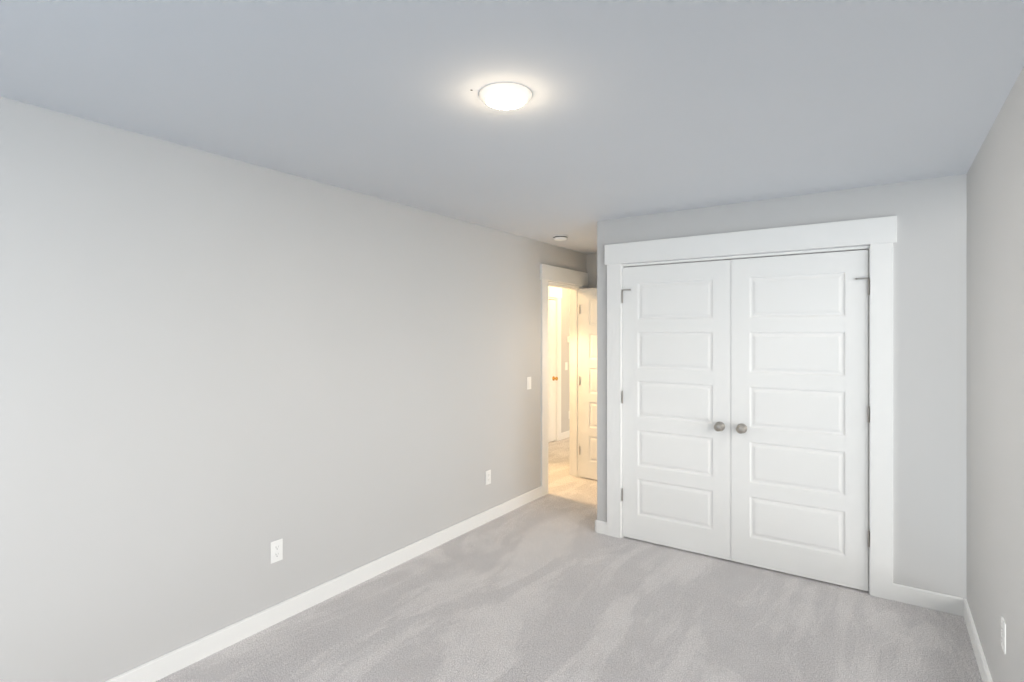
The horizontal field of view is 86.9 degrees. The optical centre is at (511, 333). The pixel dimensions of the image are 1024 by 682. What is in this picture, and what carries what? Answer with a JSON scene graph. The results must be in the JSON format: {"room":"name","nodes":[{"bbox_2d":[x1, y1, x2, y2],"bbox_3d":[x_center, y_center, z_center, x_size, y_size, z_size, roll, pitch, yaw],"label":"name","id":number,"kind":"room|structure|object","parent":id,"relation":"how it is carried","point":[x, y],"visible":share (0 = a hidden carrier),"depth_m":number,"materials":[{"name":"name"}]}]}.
{"room":"empty bedroom","nodes":[
{"label":"empty bedroom","id":0,"kind":"room"},
{"bbox_2d":[0,96,585,681],"bbox_3d":[-0.921,0.340,3.540,0.120,2.440,6.240,0,0,34],"label":"wall","id":1,"kind":"structure","parent":0,"point":[218,374],"depth_m":2.66,"materials":[{"name":"paint"}]},
{"bbox_2d":[271,539,282,563],"bbox_3d":[-1.269,1.175,2.917,0.007,0.115,0.070,0,0,34],"label":"electrical outlet","id":2,"kind":"object","parent":1,"relation":"attached to","point":[276,550],"visible":1,"depth_m":2.92,"materials":[{"name":"white plastic"}]},
{"bbox_2d":[105,486,541,681],"bbox_3d":[-1.139,1.512,3.102,0.014,0.095,5.033,0,0,34],"label":"baseboard","id":3,"kind":"structure","parent":1,"relation":"attached to","point":[163,666],"depth_m":3.01,"materials":[{"name":"white paint"}]},
{"bbox_2d":[486,470,490,484],"bbox_3d":[-0.196,1.195,4.485,0.007,0.115,0.070,0,0,34],"label":"electrical outlet","id":4,"kind":"object","parent":1,"relation":"attached to","point":[488,476],"visible":1,"depth_m":4.48,"materials":[{"name":"white plastic"}]},
{"bbox_2d":[527,377,530,389],"bbox_3d":[0.161,0.460,5.004,0.009,0.115,0.070,0,0,34],"label":"light switch","id":5,"kind":"object","parent":1,"relation":"attached to","point":[528,382],"visible":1,"depth_m":4.99,"materials":[{"name":"white plastic"}]},
{"bbox_2d":[540,264,587,495],"bbox_3d":[0.494,0.448,5.606,0.172,2.225,0.980,0,0,34],"label":"door frame","id":6,"kind":"structure","parent":1,"relation":"attached to","point":[560,275],"depth_m":5.68,"materials":[{"name":"white paint"}]},
{"bbox_2d":[579,288,596,479],"bbox_3d":[1.012,0.533,5.623,0.707,2.030,0.173,0,0,34],"label":"door leaf","id":7,"kind":"structure","parent":1,"relation":"in","point":[588,382],"depth_m":5.77,"materials":[{"name":"white paint"}]},
{"bbox_2d":[0,0,1023,253],"bbox_3d":[0.520,-0.930,3.946,5.000,0.100,8.900,0,0,34],"label":"ceiling","id":8,"kind":"structure","parent":0,"point":[632,108],"depth_m":1.96,"materials":[{"name":"paint"}]},
{"bbox_2d":[479,83,531,109],"bbox_3d":[-0.024,-0.865,1.992,0.194,0.029,0.194,0,0,34],"label":"ceiling light","id":9,"kind":"object","parent":8,"relation":"in","point":[505,96],"visible":1,"depth_m":1.95,"materials":[{"name":"white glass"}]},
{"bbox_2d":[553,235,567,240],"bbox_3d":[0.438,-0.859,4.887,0.136,0.040,0.136,0,0,34],"label":"smoke detector","id":10,"kind":"object","parent":8,"relation":"attached to","point":[560,237],"visible":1,"depth_m":4.84,"materials":[{"name":"white plastic"}]},
{"bbox_2d":[549,286,569,432],"bbox_3d":[0.126,0.340,6.397,1.380,2.440,4.940,0,0,34],"label":"wall","id":11,"kind":"structure","parent":0,"point":[565,357],"depth_m":8.07,"materials":[{"name":"paint"}]},
{"bbox_2d":[548,299,557,441],"bbox_3d":[0.435,0.533,7.519,0.104,2.030,0.754,0,0,34],"label":"door leaf","id":12,"kind":"structure","parent":11,"relation":"in","point":[552,378],"depth_m":7.74,"materials":[{"name":"white paint"}]},
{"bbox_2d":[548,286,561,440],"bbox_3d":[0.387,0.448,7.552,0.146,2.225,1.030,0,0,34],"label":"door frame","id":13,"kind":"structure","parent":11,"relation":"attached to","point":[555,293],"depth_m":7.86,"materials":[{"name":"white paint"}]},
{"bbox_2d":[561,430,569,439],"bbox_3d":[0.925,1.512,8.242,0.014,0.095,0.753,0,0,34],"label":"baseboard","id":14,"kind":"structure","parent":11,"relation":"attached to","point":[566,434],"depth_m":8.04,"materials":[{"name":"white paint"}]},
{"bbox_2d":[156,437,981,681],"bbox_3d":[0.520,1.610,3.946,5.000,0.100,8.900,0,0,34],"label":"floor","id":15,"kind":"structure","parent":0,"point":[552,585],"depth_m":2.91,"materials":[{"name":"grey carpet"}]},
{"bbox_2d":[586,253,596,287],"bbox_3d":[1.259,0.340,5.755,0.974,2.440,0.120,0,0,34],"label":"wall","id":16,"kind":"structure","parent":0,"point":[591,264],"depth_m":5.95,"materials":[{"name":"paint"}]},
{"bbox_2d":[597,174,966,598],"bbox_3d":[1.623,0.340,3.664,2.231,2.440,0.120,0,0,34],"label":"wall","id":17,"kind":"structure","parent":0,"point":[930,399],"depth_m":3.11,"materials":[{"name":"paint"}]},
{"bbox_2d":[595,519,606,533],"bbox_3d":[1.096,1.512,4.865,0.030,0.095,1.534,0,0,34],"label":"baseboard","id":18,"kind":"structure","parent":17,"relation":"attached to","point":[600,526],"depth_m":4.21,"materials":[{"name":"white paint"}]},
{"bbox_2d":[622,260,730,559],"bbox_3d":[1.156,0.523,3.893,0.788,2.050,0.104,0,0,34],"label":"closet door","id":19,"kind":"structure","parent":17,"relation":"in","point":[676,402],"depth_m":3.89,"materials":[{"name":"white paint"}]},
{"bbox_2d":[605,216,896,599],"bbox_3d":[1.517,0.438,3.720,1.844,2.245,0.146,0,0,34],"label":"trim","id":20,"kind":"structure","parent":17,"relation":"attached to","point":[878,235],"depth_m":3.31,"materials":[{"name":"white paint"}]},
{"bbox_2d":[731,250,869,590],"bbox_3d":[1.809,0.523,3.446,0.788,2.050,0.104,0,0,34],"label":"closet door","id":21,"kind":"structure","parent":17,"relation":"in","point":[800,414],"depth_m":3.44,"materials":[{"name":"white paint"}]},
{"bbox_2d":[893,583,960,615],"bbox_3d":[2.359,1.512,3.078,0.306,0.095,0.014,0,0,34],"label":"baseboard","id":22,"kind":"structure","parent":17,"relation":"attached to","point":[901,593],"depth_m":3.07,"materials":[{"name":"white paint"}]},
{"bbox_2d":[967,67,1023,681],"bbox_3d":[1.497,0.340,1.399,0.120,2.440,5.440,0,0,34],"label":"wall","id":23,"kind":"structure","parent":0,"point":[995,382],"depth_m":2.18,"materials":[{"name":"paint"}]},
{"bbox_2d":[961,598,992,681],"bbox_3d":[1.239,1.512,1.139,0.014,0.095,4.480,0,0,34],"label":"baseboard","id":24,"kind":"structure","parent":23,"relation":"attached to","point":[984,671],"depth_m":2.60,"materials":[{"name":"white paint"}]},
{"bbox_2d":[1001,616,1005,653],"bbox_3d":[1.873,1.150,2.062,0.007,0.115,0.070,0,0,34],"label":"electrical outlet","id":25,"kind":"object","parent":23,"relation":"attached to","point":[1003,634],"visible":0.96,"depth_m":2.05,"materials":[{"name":"white plastic"}]}
]}

